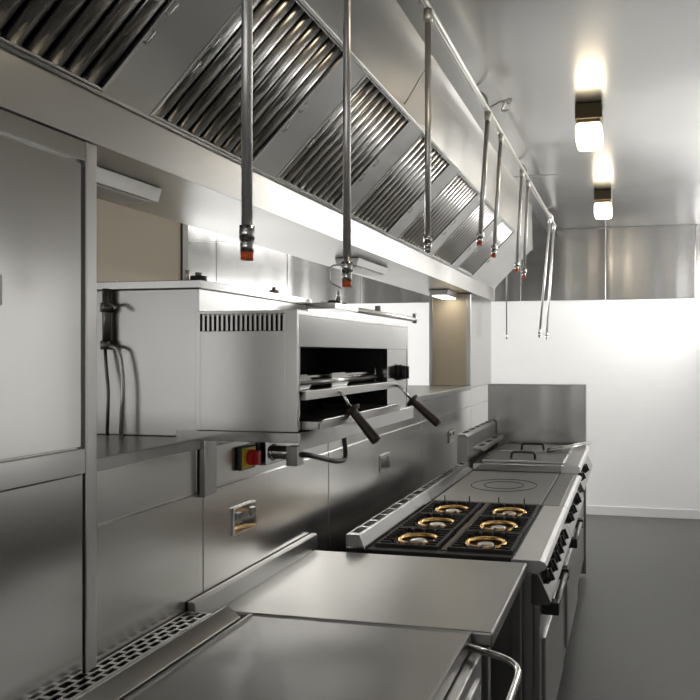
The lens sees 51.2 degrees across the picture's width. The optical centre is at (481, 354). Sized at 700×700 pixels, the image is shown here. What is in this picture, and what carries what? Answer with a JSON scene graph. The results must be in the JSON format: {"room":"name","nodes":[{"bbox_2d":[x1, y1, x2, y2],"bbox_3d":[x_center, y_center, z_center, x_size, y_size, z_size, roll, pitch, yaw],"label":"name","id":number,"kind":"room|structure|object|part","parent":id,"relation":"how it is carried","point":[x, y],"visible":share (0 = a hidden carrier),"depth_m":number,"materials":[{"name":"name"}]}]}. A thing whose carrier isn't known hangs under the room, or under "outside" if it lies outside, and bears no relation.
{"room":"commercial kitchen","nodes":[
{"label":"commercial kitchen","id":0,"kind":"room"},
{"bbox_2d":[97,198,180,281],"bbox_3d":[-1.635,0.166,3.084,0.060,2.868,0.970,0,0,12],"label":"panel","id":1,"kind":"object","parent":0,"point":[132,244],"depth_m":3.23,"materials":[{"name":"beige"}]},
{"bbox_2d":[0,133,487,699],"bbox_3d":[-0.723,0.576,2.316,0.119,2.048,7.440,0,0,12],"label":"wall","id":2,"kind":"structure","parent":0,"point":[41,523],"depth_m":1.48,"materials":[{"name":"grey metal"}]},
{"bbox_2d":[0,274,1,304],"bbox_3d":[-0.876,-0.117,1.241,0.014,0.055,0.083,0,0,12],"label":"switch plate","id":3,"kind":"object","parent":2,"relation":"attached to","point":[0,274],"visible":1,"depth_m":1.28,"materials":[{"name":"silver metal"}]},
{"bbox_2d":[0,448,84,490],"bbox_3d":[-1.133,0.222,0.077,0.013,0.053,2.889,0,0,12],"label":"trim","id":4,"kind":"structure","parent":2,"relation":"attached to","point":[20,472],"depth_m":1.38,"materials":[{"name":"grey metal"}]},
{"bbox_2d":[0,108,84,161],"bbox_3d":[-1.133,-0.427,0.077,0.013,0.042,2.889,0,0,12],"label":"trim","id":5,"kind":"structure","parent":2,"relation":"attached to","point":[12,125],"depth_m":1.38,"materials":[{"name":"grey metal"}]},
{"bbox_2d":[81,142,96,689],"bbox_3d":[-0.887,0.576,1.518,0.123,2.048,0.030,0,0,12],"label":"trim","id":6,"kind":"structure","parent":2,"relation":"attached to","point":[89,166],"depth_m":1.50,"materials":[{"name":"silver metal"}]},
{"bbox_2d":[181,223,187,279],"bbox_3d":[-1.526,0.166,3.580,0.070,2.868,0.043,0,0,12],"label":"trim","id":7,"kind":"structure","parent":2,"relation":"attached to","point":[184,228],"depth_m":3.56,"materials":[{"name":"silver metal"}]},
{"bbox_2d":[232,500,255,535],"bbox_3d":[-0.712,0.489,2.135,0.014,0.080,0.125,0,0,12],"label":"wall socket","id":8,"kind":"object","parent":2,"relation":"attached to","point":[243,516],"visible":1,"depth_m":2.12,"materials":[{"name":"silver metal"}]},
{"bbox_2d":[237,444,260,470],"bbox_3d":[-0.693,0.309,2.138,0.050,0.070,0.082,0,0,12],"label":"switch","id":9,"kind":"object","parent":2,"relation":"attached to","point":[248,457],"visible":1,"depth_m":2.12,"materials":[{"name":"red plastic"}]},
{"bbox_3d":[-0.702,0.309,2.139,0.004,0.060,0.072,0,0,12],"label":"yellow plate","id":10,"kind":"part","parent":9,"relation":"part of","materials":[{"name":"yellow plastic"}]},
{"bbox_3d":[-0.684,0.309,2.138,0.032,0.048,0.048,0,0,12],"label":"rotary knob","id":11,"kind":"part","parent":9,"relation":"part of","materials":[{"name":"red plastic"}]},
{"bbox_2d":[258,442,285,464],"bbox_3d":[-0.674,0.305,2.280,0.030,0.080,0.130,0,0,12],"label":"junction box","id":12,"kind":"object","parent":2,"relation":"attached to","point":[262,446],"visible":0.34,"depth_m":2.22,"materials":[{"name":"grey metal"}]},
{"bbox_2d":[97,385,470,471],"bbox_3d":[-0.804,0.240,3.433,0.704,0.030,3.743,0,0,12],"label":"trim","id":13,"kind":"structure","parent":2,"relation":"on","point":[113,451],"depth_m":1.82,"materials":[{"name":"silver metal"}]},
{"bbox_2d":[100,288,124,435],"bbox_3d":[-1.026,0.019,1.970,0.085,0.408,0.031,0,0,31],"label":"pipe","id":14,"kind":"object","parent":13,"relation":"on","point":[106,307],"visible":1,"depth_m":1.97,"materials":[{"name":"silver metal"}]},
{"bbox_2d":[100,288,117,349],"bbox_3d":[-1.032,-0.100,1.975,0.069,0.170,0.031,0,0,27],"label":"tap","id":15,"kind":"object","parent":14,"relation":"on","point":[106,307],"depth_m":1.97,"materials":[{"name":"silver metal"}]},
{"bbox_2d":[97,270,416,435],"bbox_3d":[-0.700,-0.011,2.854,0.455,0.469,1.823,0,0,12],"label":"housing","id":16,"kind":"object","parent":13,"relation":"on","point":[153,323],"visible":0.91,"depth_m":1.98,"materials":[{"name":"silver metal"}]},
{"bbox_3d":[-0.565,-0.179,2.682,0.120,0.022,0.220,0,0,12],"label":"valve plate","id":17,"kind":"part","parent":16,"relation":"part of","materials":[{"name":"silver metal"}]},
{"bbox_2d":[176,406,412,497],"bbox_3d":[-0.545,0.293,2.350,0.358,0.183,0.983,0,0,12],"label":"wall shelf","id":18,"kind":"object","parent":2,"relation":"attached to","point":[208,439],"visible":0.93,"depth_m":1.92,"materials":[{"name":"grey metal"}]},
{"bbox_2d":[267,438,347,465],"bbox_3d":[-0.472,0.289,2.062,0.098,0.089,0.328,0,0,31],"label":"gas connection","id":19,"kind":"object","parent":18,"relation":"attached to","point":[293,456],"visible":0.99,"depth_m":1.94,"materials":[{"name":"silver metal"}]},
{"bbox_2d":[195,310,440,443],"bbox_3d":[-0.436,0.070,2.325,0.489,0.376,0.946,0,0,12],"label":"grill","id":20,"kind":"object","parent":18,"relation":"on","point":[256,370],"visible":1,"depth_m":1.91,"materials":[{"name":"silver metal"}]},
{"bbox_3d":[-0.489,0.090,1.871,0.018,0.224,0.011,0,0,12],"label":"post","id":21,"kind":"part","parent":20,"relation":"part of","materials":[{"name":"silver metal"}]},
{"bbox_3d":[-0.403,0.133,2.076,0.055,0.059,0.009,0,0,12],"label":"handle rod","id":22,"kind":"part","parent":20,"relation":"part of","materials":[{"name":"silver metal"}]},
{"bbox_2d":[300,404,399,429],"bbox_3d":[-0.501,0.185,2.221,0.292,0.026,0.655,0,0,12],"label":"drip tray","id":23,"kind":"object","parent":20,"relation":"on","point":[330,415],"depth_m":2.24,"materials":[{"name":"silver metal"}]},
{"bbox_3d":[-0.396,-0.064,2.316,0.020,0.084,0.922,0,0,12],"label":"hood panel","id":24,"kind":"part","parent":20,"relation":"part of","materials":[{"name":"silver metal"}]},
{"bbox_3d":[-0.325,0.090,2.659,0.018,0.224,0.222,0,0,12],"label":"control panel","id":25,"kind":"part","parent":20,"relation":"part of","materials":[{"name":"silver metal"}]},
{"bbox_3d":[-0.289,0.135,2.553,0.084,0.063,0.009,0,0,12],"label":"handle rod","id":26,"kind":"part","parent":20,"relation":"part of","materials":[{"name":"silver metal"}]},
{"bbox_3d":[-0.293,0.065,2.661,0.040,0.060,0.060,0,0,12],"label":"knob","id":27,"kind":"part","parent":20,"relation":"part of","materials":[{"name":"black plastic"}]},
{"bbox_2d":[379,452,389,472],"bbox_3d":[-0.457,0.507,3.360,0.014,0.080,0.130,0,0,12],"label":"wall socket","id":28,"kind":"object","parent":2,"relation":"attached to","point":[384,459],"visible":1,"depth_m":3.34,"materials":[{"name":"silver metal"}]},
{"bbox_2d":[433,294,465,384],"bbox_3d":[-0.234,-0.112,5.222,0.270,0.669,0.013,0,0,12],"label":"wall panel","id":29,"kind":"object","parent":2,"relation":"attached to","point":[449,315],"depth_m":5.22,"materials":[{"name":"beige"}]},
{"bbox_2d":[429,294,470,385],"bbox_3d":[-0.235,-0.112,5.219,0.314,0.669,0.022,0,0,12],"label":"trim","id":30,"kind":"structure","parent":2,"relation":"attached to","point":[468,296],"depth_m":5.18,"materials":[{"name":"silver metal"}]},
{"bbox_2d":[449,429,454,442],"bbox_3d":[-0.195,0.527,4.617,0.014,0.080,0.130,0,0,12],"label":"wall socket","id":31,"kind":"object","parent":2,"relation":"attached to","point":[451,432],"visible":1,"depth_m":4.61,"materials":[{"name":"silver metal"}]},
{"bbox_2d":[440,294,490,386],"bbox_3d":[-0.154,-0.105,5.606,0.310,0.686,0.768,0,0,12],"label":"pillar","id":32,"kind":"structure","parent":2,"relation":"on","point":[480,307],"depth_m":5.53,"materials":[{"name":"white paint"}]},
{"bbox_2d":[188,0,699,242],"bbox_3d":[-1.543,-1.270,3.182,6.080,0.001,8.800,0,0,12],"label":"ceiling","id":33,"kind":"structure","parent":0,"point":[640,59],"depth_m":3.44,"materials":[{"name":"grey paint"}]},
{"bbox_2d":[0,0,532,300],"bbox_3d":[-0.684,-0.834,2.329,0.711,0.856,7.440,0,0,12],"label":"extraction hood","id":34,"kind":"object","parent":33,"relation":"attached to","point":[154,85],"visible":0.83,"depth_m":2.07,"materials":[{"name":"silver metal"}]},
{"bbox_2d":[97,166,161,204],"bbox_3d":[-0.952,-0.427,1.792,0.123,0.043,0.280,0,0,12],"label":"hood light","id":35,"kind":"object","parent":34,"relation":"attached to","point":[114,185],"depth_m":1.81,"materials":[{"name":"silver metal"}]},
{"bbox_3d":[-0.701,-0.671,1.495,0.033,0.033,0.005,0,0,12],"label":"handle","id":36,"kind":"part","parent":34,"relation":"part of","materials":[{"name":"silver metal"}]},
{"bbox_3d":[-0.649,-0.725,1.484,0.033,0.033,0.005,0,0,12],"label":"handle","id":37,"kind":"part","parent":34,"relation":"part of","materials":[{"name":"silver metal"}]},
{"bbox_3d":[-0.654,-0.725,1.566,0.328,0.328,0.148,0,0,12],"label":"blanking panel","id":38,"kind":"part","parent":34,"relation":"part of","materials":[{"name":"silver metal"}]},
{"bbox_3d":[-0.669,-0.671,1.651,0.033,0.033,0.005,0,0,12],"label":"handle","id":39,"kind":"part","parent":34,"relation":"part of","materials":[{"name":"silver metal"}]},
{"bbox_3d":[-0.616,-0.725,1.640,0.033,0.033,0.005,0,0,12],"label":"handle","id":40,"kind":"part","parent":34,"relation":"part of","materials":[{"name":"silver metal"}]},
{"bbox_3d":[-0.525,-0.725,2.076,0.033,0.033,0.005,0,0,12],"label":"handle","id":41,"kind":"part","parent":34,"relation":"part of","materials":[{"name":"silver metal"}]},
{"bbox_3d":[-0.530,-0.725,2.159,0.328,0.328,0.148,0,0,12],"label":"blanking panel","id":42,"kind":"part","parent":34,"relation":"part of","materials":[{"name":"silver metal"}]},
{"bbox_2d":[335,257,387,275],"bbox_3d":[-0.584,-0.427,3.472,0.118,0.043,0.400,0,0,12],"label":"hood light","id":43,"kind":"object","parent":34,"relation":"attached to","point":[362,265],"depth_m":3.41,"materials":[{"name":"silver metal"}]},
{"bbox_3d":[-0.407,-0.725,2.751,0.328,0.328,0.148,0,0,12],"label":"blanking panel","id":44,"kind":"part","parent":34,"relation":"part of","materials":[{"name":"silver metal"}]},
{"bbox_2d":[404,70,424,103],"bbox_3d":[-0.234,-0.927,2.465,0.004,0.059,0.194,0,0,-27],"label":"wire","id":45,"kind":"object","parent":34,"relation":"attached to","point":[424,70],"visible":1,"depth_m":2.46,"materials":[{"name":"silver metal"}]},
{"bbox_3d":[-0.283,-0.725,3.343,0.328,0.328,0.148,0,0,12],"label":"blanking panel","id":46,"kind":"part","parent":34,"relation":"part of","materials":[{"name":"silver metal"}]},
{"bbox_2d":[429,290,458,298],"bbox_3d":[-0.268,-0.427,5.036,0.138,0.043,0.310,0,0,12],"label":"hood light","id":47,"kind":"object","parent":34,"relation":"attached to","point":[442,294],"depth_m":4.92,"materials":[{"name":"white plastic"}]},
{"bbox_3d":[-0.160,-0.725,3.935,0.328,0.328,0.148,0,0,12],"label":"blanking panel","id":48,"kind":"part","parent":34,"relation":"part of","materials":[{"name":"silver metal"}]},
{"bbox_3d":[-0.036,-0.725,4.528,0.328,0.328,0.148,0,0,12],"label":"blanking panel","id":49,"kind":"part","parent":34,"relation":"part of","materials":[{"name":"silver metal"}]},
{"bbox_3d":[0.163,-0.725,5.484,0.328,0.328,0.891,0,0,12],"label":"blanking panel","id":50,"kind":"part","parent":34,"relation":"part of","materials":[{"name":"silver metal"}]},
{"bbox_2d":[421,0,558,226],"bbox_3d":[-0.088,-1.211,2.506,0.295,0.119,7.970,0,0,12],"label":"rail","id":51,"kind":"object","parent":33,"relation":"attached to","point":[426,3],"visible":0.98,"depth_m":3.29,"materials":[{"name":"silver metal"}]},
{"bbox_2d":[239,0,254,260],"bbox_3d":[-0.414,-0.659,1.250,0.030,0.985,0.028,0,0,12],"label":"pipe","id":52,"kind":"object","parent":51,"relation":"hanging from","point":[246,229],"visible":1,"depth_m":1.24,"materials":[{"name":"silver metal"}]},
{"bbox_2d":[329,0,352,288],"bbox_3d":[-0.331,-0.654,1.681,0.027,0.996,0.057,0,0,40],"label":"pipe","id":53,"kind":"object","parent":51,"relation":"hanging from","point":[346,264],"visible":1,"depth_m":1.68,"materials":[{"name":"silver metal"}]},
{"bbox_2d":[423,8,432,252],"bbox_3d":[-0.180,-0.746,2.370,0.033,0.812,0.030,0,0,12],"label":"pipe","id":54,"kind":"object","parent":51,"relation":"hanging from","point":[427,12],"visible":1,"depth_m":2.36,"materials":[{"name":"silver metal"}]},
{"bbox_2d":[476,111,490,245],"bbox_3d":[0.010,-0.830,3.325,0.035,0.650,0.131,0,0,24],"label":"pipe","id":55,"kind":"object","parent":51,"relation":"hanging from","point":[487,115],"visible":1,"depth_m":3.31,"materials":[{"name":"silver metal"}]},
{"bbox_2d":[491,133,503,257],"bbox_3d":[0.080,-0.826,3.665,0.032,0.657,0.128,0,0,24],"label":"pipe","id":56,"kind":"object","parent":51,"relation":"hanging from","point":[500,135],"visible":1,"depth_m":3.65,"materials":[{"name":"silver metal"}]},
{"bbox_2d":[514,169,523,271],"bbox_3d":[0.230,-0.828,4.361,0.032,0.655,0.177,0,0,16],"label":"pipe","id":57,"kind":"object","parent":51,"relation":"hanging from","point":[521,173],"visible":1,"depth_m":4.35,"materials":[{"name":"silver metal"}]},
{"bbox_2d":[522,180,529,278],"bbox_3d":[0.287,-0.824,4.636,0.032,0.661,0.147,0,0,17],"label":"pipe","id":58,"kind":"object","parent":51,"relation":"hanging from","point":[524,270],"visible":1,"depth_m":4.63,"materials":[{"name":"silver metal"}]},
{"bbox_3d":[0.358,-1.175,4.645,0.295,0.010,0.010,0,0,12],"label":"cross rod","id":59,"kind":"part","parent":51,"relation":"part of","materials":[{"name":"silver metal"}]},
{"bbox_2d":[538,218,551,337],"bbox_3d":[0.519,-0.647,5.869,0.030,1.016,0.280,0,0,25],"label":"pipe","id":60,"kind":"object","parent":51,"relation":"hanging from","point":[549,219],"visible":1,"depth_m":5.86,"materials":[{"name":"silver metal"}]},
{"bbox_2d":[545,225,555,339],"bbox_3d":[0.594,-0.642,6.182,0.031,1.026,0.277,0,0,21],"label":"pipe","id":61,"kind":"object","parent":51,"relation":"hanging from","point":[553,226],"visible":1,"depth_m":6.17,"materials":[{"name":"silver metal"}]},
{"bbox_2d":[505,276,507,338],"bbox_3d":[0.207,-0.702,5.994,0.020,1.134,0.019,0,0,12],"label":"pull cord","id":62,"kind":"object","parent":33,"relation":"hanging from","point":[506,335],"visible":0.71,"depth_m":5.99,"materials":[{"name":"silver metal"}]},
{"bbox_3d":[0.207,-0.715,5.994,0.009,1.109,0.009,0,0,34],"label":"cord","id":63,"kind":"part","parent":62,"relation":"part of","materials":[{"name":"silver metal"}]},
{"bbox_2d":[575,102,602,150],"bbox_3d":[0.554,-1.172,3.664,0.136,0.194,0.200,0,0,12],"label":"ceiling light","id":64,"kind":"object","parent":33,"relation":"attached to","point":[588,116],"visible":1,"depth_m":3.57,"materials":[{"name":"white"}]},
{"bbox_2d":[594,189,611,218],"bbox_3d":[0.946,-1.172,5.544,0.136,0.194,0.200,0,0,12],"label":"ceiling light","id":65,"kind":"object","parent":33,"relation":"attached to","point":[602,199],"visible":1,"depth_m":5.45,"materials":[{"name":"white glass"}]},
{"bbox_2d":[201,225,699,509],"bbox_3d":[-0.586,0.165,7.528,6.180,2.870,0.100,0,0,12],"label":"wall","id":66,"kind":"structure","parent":0,"point":[637,360],"depth_m":7.07,"materials":[{"name":"white paint"}]},
{"bbox_2d":[188,242,216,281],"bbox_3d":[-3.300,-0.909,8.036,0.655,0.714,0.014,0,0,12],"label":"panel","id":67,"kind":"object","parent":66,"relation":"attached to","point":[202,257],"depth_m":7.99,"materials":[{"name":"silver metal"}]},
{"bbox_2d":[217,241,286,294],"bbox_3d":[-2.556,-0.909,7.880,0.857,0.714,0.014,0,0,12],"label":"wall panel","id":68,"kind":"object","parent":66,"relation":"attached to","point":[267,270],"depth_m":7.87,"materials":[{"name":"silver metal"}]},
{"bbox_2d":[287,254,361,303],"bbox_3d":[-1.713,-0.909,7.705,0.857,0.714,0.014,0,0,12],"label":"wall panel","id":69,"kind":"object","parent":66,"relation":"attached to","point":[308,279],"depth_m":7.71,"materials":[{"name":"silver metal"}]},
{"bbox_2d":[362,276,428,303],"bbox_3d":[-0.870,-0.909,7.529,0.857,0.714,0.014,0,0,12],"label":"wall panel","id":70,"kind":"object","parent":66,"relation":"attached to","point":[373,291],"depth_m":7.55,"materials":[{"name":"silver metal"}]},
{"bbox_2d":[396,0,555,231],"bbox_3d":[-0.193,-1.254,2.895,0.090,0.031,8.770,0,0,12],"label":"trim","id":71,"kind":"structure","parent":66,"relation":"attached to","point":[413,9],"depth_m":3.30,"materials":[{"name":"silver metal"}]},
{"bbox_2d":[491,266,519,301],"bbox_3d":[-0.028,-0.909,7.353,0.857,0.714,0.014,0,0,12],"label":"trim","id":72,"kind":"structure","parent":66,"relation":"attached to","point":[513,278],"depth_m":7.28,"materials":[{"name":"silver metal"}]},
{"bbox_2d":[521,228,605,300],"bbox_3d":[0.815,-0.909,7.178,0.857,0.714,0.014,0,0,12],"label":"trim","id":73,"kind":"structure","parent":66,"relation":"attached to","point":[579,255],"depth_m":7.16,"materials":[{"name":"silver metal"}]},
{"bbox_2d":[586,505,699,519],"bbox_3d":[-0.646,1.555,7.483,6.080,0.090,0.012,0,0,12],"label":"baseboard","id":74,"kind":"structure","parent":66,"relation":"attached to","point":[591,510],"depth_m":7.01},
{"bbox_2d":[606,225,694,299],"bbox_3d":[1.658,-0.909,7.002,0.857,0.714,0.014,0,0,12],"label":"wall panel","id":75,"kind":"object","parent":66,"relation":"attached to","point":[654,262],"depth_m":6.99,"materials":[{"name":"silver metal"}]},
{"bbox_2d":[696,225,699,297],"bbox_3d":[2.204,-0.909,6.888,0.251,0.714,0.014,0,0,12],"label":"wall panel","id":76,"kind":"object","parent":66,"relation":"attached to","point":[697,226],"depth_m":6.90,"materials":[{"name":"silver metal"}]},
{"bbox_2d":[556,514,699,699],"bbox_3d":[-1.543,1.625,3.182,6.080,0.050,8.800,0,0,12],"label":"floor","id":77,"kind":"structure","parent":0,"point":[635,634],"depth_m":4.39,"materials":[{"name":"grey concrete"}]},
{"bbox_2d":[43,606,521,699],"bbox_3d":[-0.410,1.134,1.391,0.901,0.932,0.915,0,0,12],"label":"counter","id":78,"kind":"object","parent":77,"relation":"on","point":[220,654],"visible":1,"depth_m":1.61,"materials":[{"name":"silver metal"}]},
{"bbox_2d":[43,612,209,699],"bbox_3d":[-0.821,0.671,1.435,0.068,0.005,0.835,0,0,12],"label":"grille","id":79,"kind":"object","parent":78,"relation":"attached to","point":[186,618],"depth_m":1.59,"materials":[{"name":"silver metal"}]},
{"bbox_3d":[-0.418,0.712,1.392,0.610,0.041,0.915,0,0,12],"label":"lid","id":80,"kind":"part","parent":78,"relation":"part of","materials":[{"name":"silver metal"}]},
{"bbox_3d":[-0.090,1.050,1.319,0.010,0.540,0.805,0,0,12],"label":"panel","id":81,"kind":"part","parent":78,"relation":"part of","materials":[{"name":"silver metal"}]},
{"bbox_3d":[-0.037,0.716,1.356,0.157,0.017,0.775,0,0,12],"label":"lid handle","id":82,"kind":"part","parent":78,"relation":"part of","materials":[{"name":"silver metal"}]},
{"bbox_2d":[188,533,526,699],"bbox_3d":[-0.306,1.124,2.143,0.798,0.952,0.740,0,0,12],"label":"prep table","id":83,"kind":"object","parent":77,"relation":"on","point":[299,581],"visible":0.81,"depth_m":2.11,"materials":[{"name":"silver metal"}]},
{"bbox_3d":[0.002,1.154,1.836,0.035,0.832,0.035,0,0,12],"label":"leg","id":84,"kind":"part","parent":83,"relation":"part of","materials":[{"name":"silver metal"}]},
{"bbox_3d":[0.114,1.154,2.374,0.035,0.832,0.035,0,0,12],"label":"leg","id":85,"kind":"part","parent":83,"relation":"part of","materials":[{"name":"silver metal"}]},
{"bbox_2d":[346,489,571,699],"bbox_3d":[-0.065,1.124,2.923,0.835,0.952,0.884,0,0,12],"label":"range","id":86,"kind":"object","parent":77,"relation":"on","point":[538,536],"visible":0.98,"depth_m":2.66,"materials":[{"name":"silver metal"}]},
{"bbox_2d":[367,503,543,561],"bbox_3d":[-0.064,0.724,2.922,0.533,0.053,0.875,0,0,12],"label":"cooktop","id":87,"kind":"object","parent":86,"relation":"in","point":[501,532],"depth_m":2.77,"materials":[{"name":"metal"}]},
{"bbox_3d":[0.014,0.722,2.638,0.148,0.020,0.148,0,0,12],"label":"burner","id":88,"kind":"part","parent":86,"relation":"part of","materials":[{"name":"metal"}]},
{"bbox_3d":[0.250,0.723,2.857,0.124,0.045,0.883,0,0,12],"label":"rail","id":89,"kind":"part","parent":86,"relation":"part of","materials":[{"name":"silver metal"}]},
{"bbox_3d":[0.274,1.145,2.852,0.022,0.570,0.849,0,0,12],"label":"oven door","id":90,"kind":"part","parent":86,"relation":"part of","materials":[{"name":"silver metal"}]},
{"bbox_3d":[0.234,0.776,2.495,0.046,0.057,0.055,0,0,12],"label":"knob","id":91,"kind":"part","parent":86,"relation":"part of","materials":[{"name":"black plastic"}]},
{"bbox_3d":[0.243,0.887,2.503,0.060,0.045,0.048,0,0,12],"label":"handle mount","id":92,"kind":"part","parent":86,"relation":"part of","materials":[{"name":"black plastic"}]},
{"bbox_3d":[0.291,0.797,2.848,0.068,0.105,0.883,0,0,12],"label":"control panel","id":93,"kind":"part","parent":86,"relation":"part of","materials":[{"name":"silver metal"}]},
{"bbox_3d":[0.290,1.200,2.848,0.011,0.400,0.685,0,0,12],"label":"door panel","id":94,"kind":"part","parent":86,"relation":"part of","materials":[{"name":"silver metal"}]},
{"bbox_3d":[0.258,0.776,2.607,0.046,0.057,0.055,0,0,12],"label":"knob","id":95,"kind":"part","parent":86,"relation":"part of","materials":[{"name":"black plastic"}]},
{"bbox_3d":[0.281,0.776,2.720,0.046,0.057,0.055,0,0,12],"label":"knob","id":96,"kind":"part","parent":86,"relation":"part of","materials":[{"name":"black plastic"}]},
{"bbox_3d":[0.305,0.776,2.832,0.046,0.057,0.055,0,0,12],"label":"knob","id":97,"kind":"part","parent":86,"relation":"part of","materials":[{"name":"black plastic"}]},
{"bbox_3d":[0.328,0.776,2.945,0.046,0.057,0.055,0,0,12],"label":"knob","id":98,"kind":"part","parent":86,"relation":"part of","materials":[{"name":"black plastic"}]},
{"bbox_3d":[0.325,0.887,2.895,0.060,0.045,0.048,0,0,12],"label":"handle mount","id":99,"kind":"part","parent":86,"relation":"part of","materials":[{"name":"black plastic"}]},
{"bbox_3d":[0.352,0.776,3.058,0.046,0.057,0.055,0,0,12],"label":"knob","id":100,"kind":"part","parent":86,"relation":"part of","materials":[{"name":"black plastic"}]},
{"bbox_2d":[419,462,583,660],"bbox_3d":[0.117,1.124,3.796,0.835,0.952,0.890,0,0,12],"label":"range","id":101,"kind":"object","parent":77,"relation":"on","point":[459,482],"visible":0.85,"depth_m":3.65,"materials":[{"name":"silver metal"}]},
{"bbox_3d":[0.432,0.723,3.730,0.124,0.045,0.888,0,0,12],"label":"rail","id":102,"kind":"part","parent":101,"relation":"part of","materials":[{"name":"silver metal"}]},
{"bbox_3d":[0.456,1.145,3.725,0.022,0.570,0.854,0,0,12],"label":"oven door","id":103,"kind":"part","parent":101,"relation":"part of","materials":[{"name":"silver metal"}]},
{"bbox_3d":[0.420,0.776,3.385,0.046,0.057,0.055,0,0,12],"label":"knob","id":104,"kind":"part","parent":101,"relation":"part of","materials":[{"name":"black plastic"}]},
{"bbox_3d":[0.472,1.200,3.722,0.011,0.400,0.690,0,0,12],"label":"door panel","id":105,"kind":"part","parent":101,"relation":"part of","materials":[{"name":"silver metal"}]},
{"bbox_3d":[0.422,0.887,3.365,0.060,0.045,0.048,0,0,12],"label":"handle mount","id":106,"kind":"part","parent":101,"relation":"part of","materials":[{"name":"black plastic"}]},
{"bbox_3d":[0.457,0.776,3.562,0.046,0.057,0.055,0,0,12],"label":"knob","id":107,"kind":"part","parent":101,"relation":"part of","materials":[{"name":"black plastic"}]},
{"bbox_3d":[0.473,0.797,3.722,0.068,0.105,0.888,0,0,12],"label":"control panel","id":108,"kind":"part","parent":101,"relation":"part of","materials":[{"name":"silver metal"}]},
{"bbox_3d":[0.514,0.777,3.836,0.052,0.070,0.072,0,0,12],"label":"knob","id":109,"kind":"part","parent":101,"relation":"part of","materials":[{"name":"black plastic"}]},
{"bbox_3d":[0.504,0.887,3.756,0.060,0.045,0.048,0,0,12],"label":"handle mount","id":110,"kind":"part","parent":101,"relation":"part of","materials":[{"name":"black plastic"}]},
{"bbox_2d":[457,420,592,582],"bbox_3d":[0.301,1.039,4.711,0.823,1.122,0.954,0,0,12],"label":"fryer","id":111,"kind":"object","parent":77,"relation":"on","point":[476,445],"visible":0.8,"depth_m":4.49,"materials":[{"name":"silver metal"}]},
{"bbox_2d":[473,435,502,450],"bbox_3d":[0.050,0.588,4.796,0.070,0.028,0.690,0,0,12],"label":"vent","id":112,"kind":"object","parent":111,"relation":"on","point":[486,441],"depth_m":4.71,"materials":[{"name":"silver metal"}]},
{"bbox_3d":[0.254,0.618,4.380,0.166,0.052,0.015,0,0,12],"label":"handle","id":113,"kind":"part","parent":111,"relation":"part of","materials":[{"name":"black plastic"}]},
{"bbox_3d":[0.284,0.648,4.499,0.508,0.012,0.385,0,0,12],"label":"lid","id":114,"kind":"part","parent":111,"relation":"part of","materials":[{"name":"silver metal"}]},
{"bbox_3d":[0.342,0.618,4.801,0.166,0.052,0.015,0,0,12],"label":"handle","id":115,"kind":"part","parent":111,"relation":"part of","materials":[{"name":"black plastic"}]},
{"bbox_3d":[0.372,0.648,4.923,0.508,0.012,0.380,0,0,12],"label":"lid","id":116,"kind":"part","parent":111,"relation":"part of","materials":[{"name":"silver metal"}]},
{"bbox_2d":[546,441,591,452],"bbox_3d":[0.601,0.625,4.844,0.044,0.030,0.554,0,0,42],"label":"tongs","id":117,"kind":"object","parent":111,"relation":"on","point":[556,448],"visible":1,"depth_m":4.79,"materials":[{"name":"silver metal"}]},
{"bbox_3d":[0.650,0.627,4.879,0.012,0.015,0.351,0,0,42],"label":"arm","id":118,"kind":"part","parent":117,"relation":"part of","materials":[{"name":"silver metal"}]},
{"bbox_3d":[0.660,0.619,4.928,0.012,0.015,0.351,0,0,43],"label":"arm","id":119,"kind":"part","parent":117,"relation":"part of","materials":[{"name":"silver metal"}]},
{"bbox_3d":[0.619,0.677,4.644,0.116,0.045,0.953,0,0,12],"label":"rail","id":120,"kind":"part","parent":111,"relation":"part of","materials":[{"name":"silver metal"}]},
{"bbox_3d":[0.604,0.730,4.266,0.045,0.053,0.051,0,0,12],"label":"knob","id":121,"kind":"part","parent":111,"relation":"part of","materials":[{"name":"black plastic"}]},
{"bbox_3d":[0.663,0.752,4.635,0.068,0.105,0.953,0,0,12],"label":"control panel","id":122,"kind":"part","parent":111,"relation":"part of","materials":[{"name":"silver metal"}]},
{"bbox_3d":[0.669,0.731,4.580,0.049,0.064,0.064,0,0,12],"label":"knob","id":123,"kind":"part","parent":111,"relation":"part of","materials":[{"name":"black plastic"}]},
{"bbox_2d":[488,383,585,573],"bbox_3d":[0.398,0.896,5.195,0.723,1.368,0.034,0,0,12],"label":"guard","id":124,"kind":"object","parent":77,"relation":"on","point":[550,414],"visible":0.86,"depth_m":5.19,"materials":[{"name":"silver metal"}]}
]}

